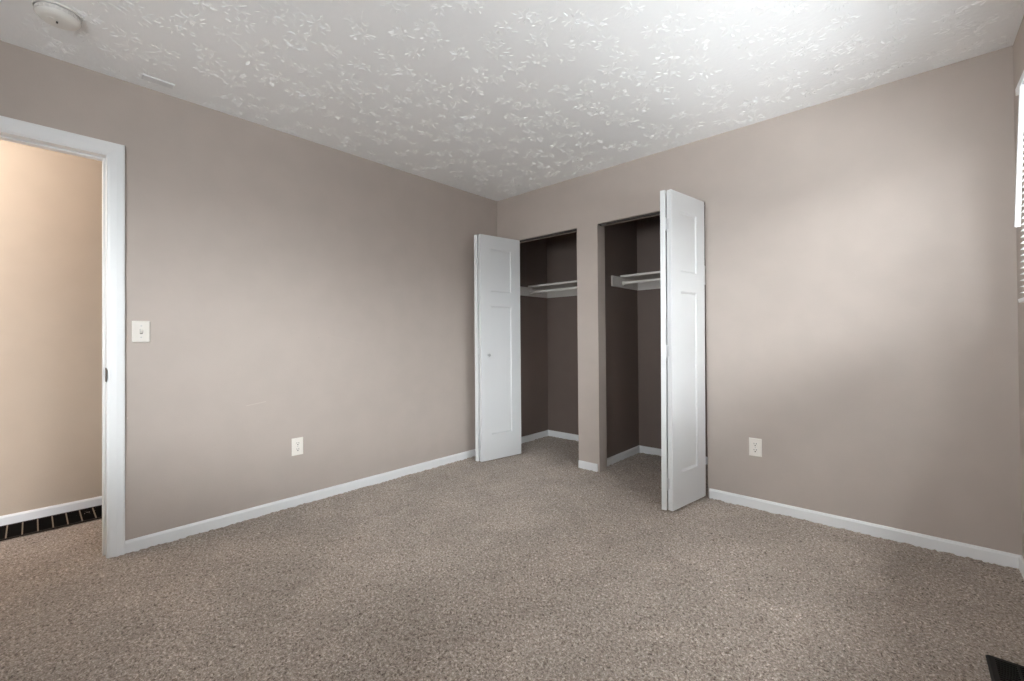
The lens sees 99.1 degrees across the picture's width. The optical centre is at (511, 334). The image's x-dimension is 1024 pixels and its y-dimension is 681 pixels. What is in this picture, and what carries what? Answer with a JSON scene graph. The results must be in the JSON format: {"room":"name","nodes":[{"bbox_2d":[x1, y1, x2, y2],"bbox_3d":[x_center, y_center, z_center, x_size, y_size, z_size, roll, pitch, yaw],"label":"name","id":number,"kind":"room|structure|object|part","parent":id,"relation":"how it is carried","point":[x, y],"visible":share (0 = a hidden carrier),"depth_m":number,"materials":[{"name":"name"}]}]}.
{"room":"empty bedroom","nodes":[
{"label":"empty bedroom","id":0,"kind":"room"},
{"bbox_2d":[0,140,101,515],"bbox_3d":[-2.856,-0.084,2.851,0.100,2.440,3.400,-1,-1,42],"label":"wall","id":1,"kind":"structure","parent":0,"point":[51,201],"depth_m":2.73,"materials":[{"name":"paint"}]},
{"bbox_2d":[0,496,101,525],"bbox_3d":[-2.805,1.106,2.803,0.012,0.068,3.400,-1,-1,42],"label":"baseboard","id":2,"kind":"structure","parent":1,"relation":"attached to","point":[96,501],"depth_m":2.72,"materials":[{"name":"white paint"}]},
{"bbox_2d":[0,40,547,540],"bbox_3d":[-1.216,-0.094,3.198,0.119,2.440,4.860,-1,-1,42],"label":"wall","id":3,"kind":"structure","parent":0,"point":[287,286],"depth_m":2.77,"materials":[{"name":"beige paint"}]},
{"bbox_2d":[0,116,124,557],"bbox_3d":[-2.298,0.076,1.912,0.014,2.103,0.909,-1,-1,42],"label":"trim","id":4,"kind":"structure","parent":3,"relation":"attached to","point":[116,152],"depth_m":2.21,"materials":[{"name":"white paint"}]},
{"bbox_2d":[132,321,149,341],"bbox_3d":[-1.947,-0.015,2.295,0.019,0.113,0.074,-1,-1,42],"label":"light switch","id":5,"kind":"object","parent":3,"relation":"attached to","point":[140,329],"visible":1,"depth_m":2.29,"materials":[{"name":"white plastic"}]},
{"bbox_2d":[292,437,302,455],"bbox_3d":[-1.412,0.738,2.878,0.008,0.113,0.072,-1,-1,42],"label":"wall outlet","id":6,"kind":"object","parent":3,"relation":"attached to","point":[297,443],"visible":1,"depth_m":2.87,"materials":[{"name":"white plastic"}]},
{"bbox_2d":[125,449,475,553],"bbox_3d":[-1.055,1.096,3.263,0.012,0.068,2.765,-1,-1,42],"label":"baseboard","id":7,"kind":"structure","parent":3,"relation":"attached to","point":[170,535],"depth_m":2.76,"materials":[{"name":"white paint"}]},
{"bbox_2d":[521,430,548,443],"bbox_3d":[0.183,1.097,4.617,0.012,0.068,0.675,-1,-1,42],"label":"baseboard","id":8,"kind":"structure","parent":3,"relation":"attached to","point":[542,434],"depth_m":4.67,"materials":[{"name":"white paint"}]},
{"bbox_2d":[0,436,1023,680],"bbox_3d":[-0.277,1.112,2.355,4.560,0.018,4.846,-1,-1,42],"label":"floor","id":9,"kind":"structure","parent":0,"point":[533,564],"depth_m":1.87,"materials":[{"name":"carpet"}]},
{"bbox_2d":[0,505,101,540],"bbox_3d":[-2.793,1.129,2.588,0.285,0.010,1.160,-1,-1,42],"label":"floor vent","id":10,"kind":"object","parent":9,"relation":"in","point":[10,531],"visible":0.59,"depth_m":2.61,"materials":[{"name":"black metal"}]},
{"bbox_2d":[985,655,1023,680],"bbox_3d":[1.551,1.082,1.317,0.142,0.012,0.306,-1,-1,42],"label":"floor vent","id":11,"kind":"object","parent":9,"relation":"in","point":[999,669],"visible":1,"depth_m":1.40,"materials":[{"name":"black metal"}]},
{"bbox_2d":[0,0,1023,200],"bbox_3d":[-0.229,-1.373,1.700,3.624,0.083,3.970,-1,-1,42],"label":"ceiling","id":12,"kind":"structure","parent":0,"point":[496,100],"depth_m":2.13,"materials":[{"name":"white paint"}]},
{"bbox_2d":[32,0,82,30],"bbox_3d":[-1.859,-1.298,1.790,0.144,0.045,0.144,-1,-1,42],"label":"smoke detector","id":13,"kind":"object","parent":12,"relation":"attached to","point":[55,15],"visible":1,"depth_m":1.76,"materials":[{"name":"white plastic"}]},
{"bbox_2d":[141,74,174,88],"bbox_3d":[-1.839,-1.313,2.271,0.052,0.006,0.130,-1,-1,42],"label":"ceiling plate","id":14,"kind":"object","parent":12,"relation":"attached to","point":[144,76],"visible":1,"depth_m":2.26,"materials":[{"name":"white paint"}]},
{"bbox_2d":[605,220,638,457],"bbox_3d":[0.928,-0.105,3.942,0.110,2.440,0.675,-1,-1,42],"label":"wall","id":15,"kind":"structure","parent":0,"point":[621,307],"depth_m":3.91,"materials":[{"name":"paint"}]},
{"bbox_2d":[607,445,639,465],"bbox_3d":[0.982,1.085,3.890,0.012,0.068,0.675,-1,-1,42],"label":"baseboard","id":16,"kind":"structure","parent":15,"relation":"attached to","point":[611,460],"depth_m":3.89,"materials":[{"name":"white paint"}]},
{"bbox_2d":[547,206,707,456],"bbox_3d":[1.208,-0.105,4.211,2.112,2.440,0.100,-1,-1,42],"label":"wall","id":17,"kind":"structure","parent":0,"point":[562,324],"depth_m":4.61,"materials":[{"name":"paint"}]},
{"bbox_2d":[520,280,576,297],"bbox_3d":[0.585,-0.467,4.374,0.970,0.112,0.496,-1,-1,42],"label":"closet shelf","id":18,"kind":"object","parent":17,"relation":"attached to","point":[524,291],"visible":0.3,"depth_m":4.64,"materials":[{"name":"white paint"}]},
{"bbox_2d":[529,287,576,293],"bbox_3d":[0.542,-0.452,4.327,0.933,0.044,0.044,-1,-1,42],"label":"closet rod","id":19,"kind":"object","parent":18,"relation":"attached to","point":[567,288],"visible":0.48,"depth_m":4.43,"materials":[{"name":"white paint"}]},
{"bbox_2d":[549,430,578,440],"bbox_3d":[0.765,1.092,4.536,0.959,0.068,0.012,-1,-1,42],"label":"baseboard","id":20,"kind":"structure","parent":17,"relation":"attached to","point":[563,435],"depth_m":4.71,"materials":[{"name":"white paint"}]},
{"bbox_2d":[611,271,705,289],"bbox_3d":[1.368,-0.479,3.662,0.926,0.112,0.496,-1,-1,42],"label":"closet shelf","id":21,"kind":"object","parent":17,"relation":"attached to","point":[616,281],"visible":0.38,"depth_m":3.93,"materials":[{"name":"white paint"}]},
{"bbox_2d":[622,278,659,285],"bbox_3d":[1.326,-0.465,3.615,0.889,0.044,0.044,-1,-1,42],"label":"closet rod","id":22,"kind":"object","parent":21,"relation":"attached to","point":[655,279],"visible":0.41,"depth_m":3.79,"materials":[{"name":"white paint"}]},
{"bbox_2d":[640,445,707,464],"bbox_3d":[1.548,1.080,3.824,0.915,0.068,0.012,-1,-1,42],"label":"baseboard","id":23,"kind":"structure","parent":17,"relation":"attached to","point":[643,449],"depth_m":4.05,"materials":[{"name":"white paint"}]},
{"bbox_2d":[497,46,1021,554],"bbox_3d":[1.198,-0.114,3.162,3.509,2.440,0.115,-1,-1,42],"label":"wall","id":24,"kind":"structure","parent":0,"point":[861,247],"depth_m":2.44,"materials":[{"name":"beige paint"}]},
{"bbox_2d":[520,229,576,241],"bbox_3d":[0.248,-0.885,3.990,0.853,0.010,0.028,-1,-1,42],"label":"closet track","id":25,"kind":"object","parent":24,"relation":"attached to","point":[573,229],"visible":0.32,"depth_m":3.91,"materials":[{"name":"grey metal"}]},
{"bbox_2d":[474,234,520,461],"bbox_3d":[-0.149,0.116,3.981,0.218,1.985,0.453,-1,-1,42],"label":"bifold door","id":26,"kind":"structure","parent":25,"relation":"hanging from","point":[496,259],"depth_m":3.92,"materials":[{"name":"white paint"}]},
{"bbox_3d":[-0.194,0.117,4.015,0.034,1.985,0.444,-1,-1,33],"label":"door panel","id":27,"kind":"part","parent":26,"relation":"part of","materials":[{"name":"white paint"}]},
{"bbox_2d":[578,460,597,471],"bbox_3d":[0.625,1.085,3.595,0.179,0.068,0.012,-1,-1,42],"label":"baseboard","id":28,"kind":"object","parent":24,"relation":"attached to","point":[581,464],"visible":0.94,"depth_m":3.59,"materials":[{"name":"white paint"}]},
{"bbox_2d":[598,202,704,225],"bbox_3d":[1.023,-0.897,3.285,0.837,0.010,0.028,-1,-1,42],"label":"closet track","id":29,"kind":"object","parent":24,"relation":"attached to","point":[655,213],"visible":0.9,"depth_m":3.37,"materials":[{"name":"grey metal"}]},
{"bbox_2d":[660,189,705,510],"bbox_3d":[1.086,0.096,2.863,0.208,1.985,0.426,0,0,42],"label":"bifold door","id":30,"kind":"structure","parent":29,"relation":"hanging from","point":[682,264],"depth_m":2.78,"materials":[{"name":"white paint"}]},
{"bbox_3d":[1.042,0.097,2.886,0.032,1.985,0.405,0,0,30],"label":"door panel","id":31,"kind":"part","parent":30,"relation":"part of","materials":[{"name":"white paint"}]},
{"bbox_2d":[749,437,761,456],"bbox_3d":[1.540,0.714,2.765,0.072,0.113,0.008,-1,-1,42],"label":"wall outlet","id":32,"kind":"object","parent":24,"relation":"attached to","point":[755,444],"visible":1,"depth_m":2.76,"materials":[{"name":"white plastic"}]},
{"bbox_2d":[709,488,1021,568],"bbox_3d":[1.847,1.066,2.484,1.385,0.068,0.012,-1,-1,42],"label":"baseboard","id":33,"kind":"structure","parent":24,"relation":"attached to","point":[1001,558],"depth_m":2.36,"materials":[{"name":"white paint"}]},
{"bbox_2d":[1013,16,1023,557],"bbox_3d":[1.070,-0.135,0.518,0.140,2.440,3.970,-1,-1,42],"label":"wall","id":34,"kind":"structure","parent":0,"point":[1018,46],"depth_m":1.98,"materials":[{"name":"beige paint"}]},
{"bbox_2d":[1014,71,1023,302],"bbox_3d":[1.281,-0.545,0.918,0.076,0.844,2.095,-1,-1,42],"label":"window blind","id":35,"kind":"object","parent":34,"relation":"attached to","point":[1019,90],"visible":1,"depth_m":1.64,"materials":[{"name":"white plastic"}]},
{"bbox_2d":[1019,556,1023,578],"bbox_3d":[1.059,1.056,0.598,0.012,0.068,3.838,-1,-1,42],"label":"baseboard","id":36,"kind":"structure","parent":34,"relation":"attached to","point":[1021,559],"depth_m":1.98,"materials":[{"name":"white paint"}]}
]}

